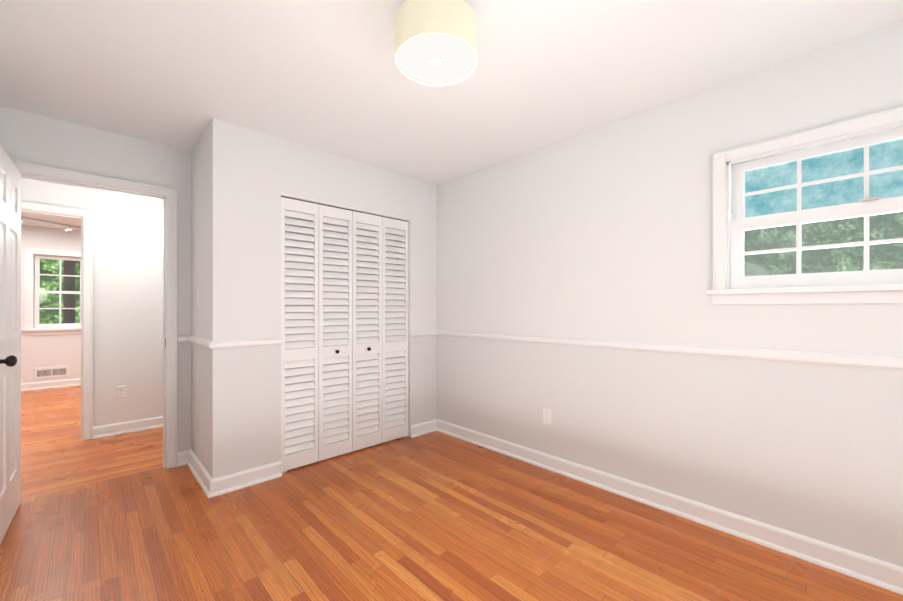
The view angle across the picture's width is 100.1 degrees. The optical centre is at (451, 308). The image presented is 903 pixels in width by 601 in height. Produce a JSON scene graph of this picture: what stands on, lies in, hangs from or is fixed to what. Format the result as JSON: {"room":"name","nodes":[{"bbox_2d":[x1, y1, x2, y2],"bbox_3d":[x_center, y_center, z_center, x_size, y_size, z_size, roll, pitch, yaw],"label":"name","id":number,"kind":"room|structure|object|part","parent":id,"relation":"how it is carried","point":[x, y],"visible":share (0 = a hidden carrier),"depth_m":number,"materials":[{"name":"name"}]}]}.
{"room":"empty bedroom","nodes":[
{"label":"empty bedroom","id":0,"kind":"room"},
{"bbox_2d":[21,225,80,383],"bbox_3d":[-5.893,-0.008,6.075,3.800,2.440,0.160,0,0,-44],"label":"wall","id":1,"kind":"structure","parent":0,"point":[37,351],"depth_m":5.73,"materials":[{"name":"paint"}]},
{"bbox_2d":[21,247,80,335],"bbox_3d":[-5.986,-0.245,5.948,1.020,1.305,0.215,0,0,-44],"label":"window","id":2,"kind":"structure","parent":1,"relation":"in","point":[37,292],"depth_m":5.72,"materials":[{"name":"white wood"}]},
{"bbox_2d":[21,378,80,390],"bbox_3d":[-5.828,1.160,6.006,3.600,0.105,0.030,0,0,-44],"label":"baseboard","id":3,"kind":"structure","parent":1,"relation":"attached to","point":[68,382],"depth_m":5.75,"materials":[{"name":"white wood"}]},
{"bbox_2d":[34,365,68,379],"bbox_3d":[-6.092,0.978,5.767,0.368,0.176,0.010,0,0,-44],"label":"air vent","id":4,"kind":"object","parent":1,"relation":"in","point":[50,372],"visible":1,"depth_m":5.76,"materials":[{"name":"white plastic"}]},
{"bbox_2d":[21,178,162,426],"bbox_3d":[-2.863,-0.009,4.060,4.800,2.440,0.120,0,0,-44],"label":"wall","id":5,"kind":"structure","parent":0,"point":[127,291],"depth_m":3.67,"materials":[{"name":"paint"}]},
{"bbox_2d":[21,201,92,439],"bbox_3d":[-3.706,0.151,3.255,0.896,2.118,0.166,0,0,-44],"label":"door frame","id":6,"kind":"structure","parent":5,"relation":"attached to","point":[85,216],"depth_m":3.48,"materials":[{"name":"white wood"}]},
{"bbox_2d":[116,386,125,398],"bbox_3d":[-3.191,0.810,3.657,0.072,0.116,0.009,0,0,-44],"label":"outlet","id":7,"kind":"object","parent":5,"relation":"attached to","point":[120,391],"visible":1,"depth_m":3.65,"materials":[{"name":"white plastic"}]},
{"bbox_2d":[93,416,162,438],"bbox_3d":[-2.238,1.159,4.553,3.015,0.105,0.030,0,0,-44],"label":"baseboard","id":8,"kind":"structure","parent":5,"relation":"attached to","point":[155,422],"depth_m":3.68,"materials":[{"name":"white wood"}]},
{"bbox_2d":[0,106,394,451],"bbox_3d":[-1.798,-0.010,3.280,3.084,2.440,0.120,0,0,-44],"label":"wall","id":9,"kind":"structure","parent":0,"point":[27,137],"depth_m":2.76,"materials":[{"name":"paint"}]},
{"bbox_2d":[0,144,20,543],"bbox_3d":[-2.437,0.184,2.043,0.182,2.030,0.767,0,0,-44],"label":"open door","id":10,"kind":"structure","parent":9,"relation":"in","point":[10,337],"depth_m":2.09,"materials":[{"name":"white wood"}]},
{"bbox_2d":[12,160,176,468],"bbox_3d":[-2.472,0.151,2.636,0.896,2.118,0.166,0,0,-44],"label":"door frame","id":11,"kind":"structure","parent":9,"relation":"attached to","point":[167,196],"depth_m":2.86,"materials":[{"name":"white wood"}]},
{"bbox_2d":[191,125,208,472],"bbox_3d":[-1.791,-0.010,2.778,0.100,2.440,0.615,0,0,-44],"label":"wall","id":12,"kind":"structure","parent":0,"point":[200,284],"depth_m":2.72,"materials":[{"name":"paint"}]},
{"bbox_2d":[195,291,198,306],"bbox_3d":[-1.869,-0.066,2.775,0.016,0.116,0.072,0,0,-44],"label":"light switch","id":13,"kind":"object","parent":12,"relation":"attached to","point":[197,298],"visible":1,"depth_m":2.77,"materials":[{"name":"white plastic"}]},
{"bbox_2d":[181,449,212,497],"bbox_3d":[-1.797,1.157,2.682,0.040,0.105,0.745,0,0,-44],"label":"baseboard","id":14,"kind":"structure","parent":12,"relation":"attached to","point":[188,457],"depth_m":2.68,"materials":[{"name":"white wood"}]},
{"bbox_2d":[209,118,436,478],"bbox_3d":[-0.881,-0.010,3.153,1.934,2.440,0.100,0,0,-44],"label":"wall","id":15,"kind":"structure","parent":0,"point":[253,175],"depth_m":2.66,"materials":[{"name":"paint"}]},
{"bbox_2d":[213,461,281,496],"bbox_3d":[-1.374,1.157,2.592,0.407,0.105,0.030,0,0,-44],"label":"baseboard","id":16,"kind":"structure","parent":15,"relation":"attached to","point":[242,479],"depth_m":2.57,"materials":[{"name":"white wood"}]},
{"bbox_2d":[281,197,407,471],"bbox_3d":[-0.826,0.192,3.162,1.165,2.012,0.062,0,0,-44],"label":"door","id":17,"kind":"structure","parent":15,"relation":"in","point":[303,349],"depth_m":3.10,"materials":[{"name":"white wood"}]},
{"bbox_3d":[-0.932,0.192,3.061,0.288,2.012,0.062,0,0,-44],"label":"bifold door panel","id":18,"kind":"part","parent":17,"relation":"part of","materials":[{"name":"white wood"}]},
{"bbox_3d":[-0.720,0.192,3.263,0.288,2.012,0.062,0,0,-44],"label":"bifold door panel","id":19,"kind":"part","parent":17,"relation":"part of","materials":[{"name":"white wood"}]},
{"bbox_3d":[-0.521,0.192,3.477,0.288,2.012,0.028,0,0,-44],"label":"bifold door panel","id":20,"kind":"part","parent":17,"relation":"part of","materials":[{"name":"white wood"}]},
{"bbox_2d":[281,193,409,472],"bbox_3d":[-0.834,0.185,3.171,1.173,2.050,0.058,0,0,-44],"label":"door frame","id":21,"kind":"structure","parent":15,"relation":"attached to","point":[290,196],"depth_m":3.08,"materials":[{"name":"white wood"}]},
{"bbox_2d":[410,419,436,437],"bbox_3d":[-0.277,1.158,3.639,0.280,0.105,0.030,0,0,-44],"label":"baseboard","id":22,"kind":"structure","parent":15,"relation":"attached to","point":[419,429],"depth_m":3.64,"materials":[{"name":"white wood"}]},
{"bbox_2d":[0,385,902,600],"bbox_3d":[-2.039,1.240,2.979,5.100,0.060,9.960,0,0,-44],"label":"floor","id":23,"kind":"structure","parent":0,"point":[436,516],"depth_m":2.00,"materials":[{"name":"brown wood"}]},
{"bbox_2d":[0,0,902,230],"bbox_3d":[-2.039,-1.260,2.981,5.100,0.060,9.960,0,0,-44],"label":"ceiling","id":24,"kind":"structure","parent":0,"point":[327,76],"depth_m":1.93,"materials":[{"name":"white paint"}]},
{"bbox_2d":[21,216,80,232],"bbox_3d":[-5.694,-1.168,5.360,1.617,0.120,0.989,0,0,-44],"label":"track light","id":25,"kind":"object","parent":24,"relation":"attached to","point":[69,230],"visible":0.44,"depth_m":5.42,"materials":[{"name":"silver metal"}]},
{"bbox_2d":[395,0,476,86],"bbox_3d":[-0.061,-1.103,1.532,0.332,0.255,0.332,0,0,-44],"label":"ceiling light","id":26,"kind":"object","parent":24,"relation":"attached to","point":[435,43],"visible":1,"depth_m":1.44,"materials":[{"name":"beige fabric"}]},
{"bbox_2d":[395,20,902,566],"bbox_3d":[1.141,-0.010,2.581,0.200,2.440,5.190,0,0,-44],"label":"wall","id":27,"kind":"structure","parent":0,"point":[603,232],"depth_m":2.25,"materials":[{"name":"paint"}]},
{"bbox_2d":[543,408,550,424],"bbox_3d":[0.722,0.820,2.868,0.007,0.116,0.072,0,0,-44],"label":"outlet","id":28,"kind":"object","parent":27,"relation":"attached to","point":[546,416],"visible":1,"depth_m":2.86,"materials":[{"name":"white plastic"}]},
{"bbox_2d":[437,419,902,594],"bbox_3d":[1.276,1.157,2.271,0.030,0.105,4.155,0,0,-44],"label":"baseboard","id":29,"kind":"structure","parent":27,"relation":"attached to","point":[873,571],"depth_m":2.08,"materials":[{"name":"white wood"}]},
{"bbox_2d":[706,106,902,304],"bbox_3d":[1.909,-0.437,1.740,0.250,0.833,1.199,0,0,-44],"label":"window","id":30,"kind":"structure","parent":27,"relation":"in","point":[856,174],"depth_m":1.85,"materials":[{"name":"white wood"}]},
{"bbox_3d":[-1.119,-0.012,0.409,0.100,2.440,4.970,0,0,-44],"label":"wall","id":31,"kind":"structure","parent":0,"visible":0},
{"bbox_2d":[185,335,216,348],"bbox_3d":[-1.796,0.239,2.689,0.030,0.052,0.737,0,0,-44],"label":"trim","id":32,"kind":"structure","parent":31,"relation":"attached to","point":[206,343],"depth_m":2.60,"materials":[{"name":"white wood"}]},
{"bbox_2d":[217,338,281,348],"bbox_3d":[-1.384,0.239,2.588,0.427,0.052,0.022,0,0,-44],"label":"trim","id":33,"kind":"structure","parent":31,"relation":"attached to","point":[265,341],"depth_m":2.58,"materials":[{"name":"white wood"}]},
{"bbox_2d":[410,330,436,336],"bbox_3d":[-0.276,0.240,3.646,0.290,0.052,0.022,0,0,-44],"label":"trim","id":34,"kind":"structure","parent":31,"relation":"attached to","point":[421,332],"depth_m":3.64,"materials":[{"name":"white wood"}]},
{"bbox_2d":[437,330,902,369],"bbox_3d":[1.280,0.239,2.274,0.022,0.052,4.155,0,0,-44],"label":"trim","id":35,"kind":"structure","parent":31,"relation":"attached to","point":[893,363],"depth_m":2.09,"materials":[{"name":"white wood"}]},
{"label":"outside","id":36,"kind":"structure","parent":0,"visible":0},
{"bbox_2d":[39,259,79,323],"bbox_3d":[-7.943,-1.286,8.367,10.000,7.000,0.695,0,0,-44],"label":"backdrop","id":37,"kind":"structure","parent":36,"point":[67,265],"depth_m":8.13,"materials":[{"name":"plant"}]},
{"bbox_2d":[744,212,902,275],"bbox_3d":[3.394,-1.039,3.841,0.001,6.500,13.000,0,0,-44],"label":"trees","id":38,"kind":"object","parent":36,"point":[816,230],"depth_m":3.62,"materials":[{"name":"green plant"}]}
]}

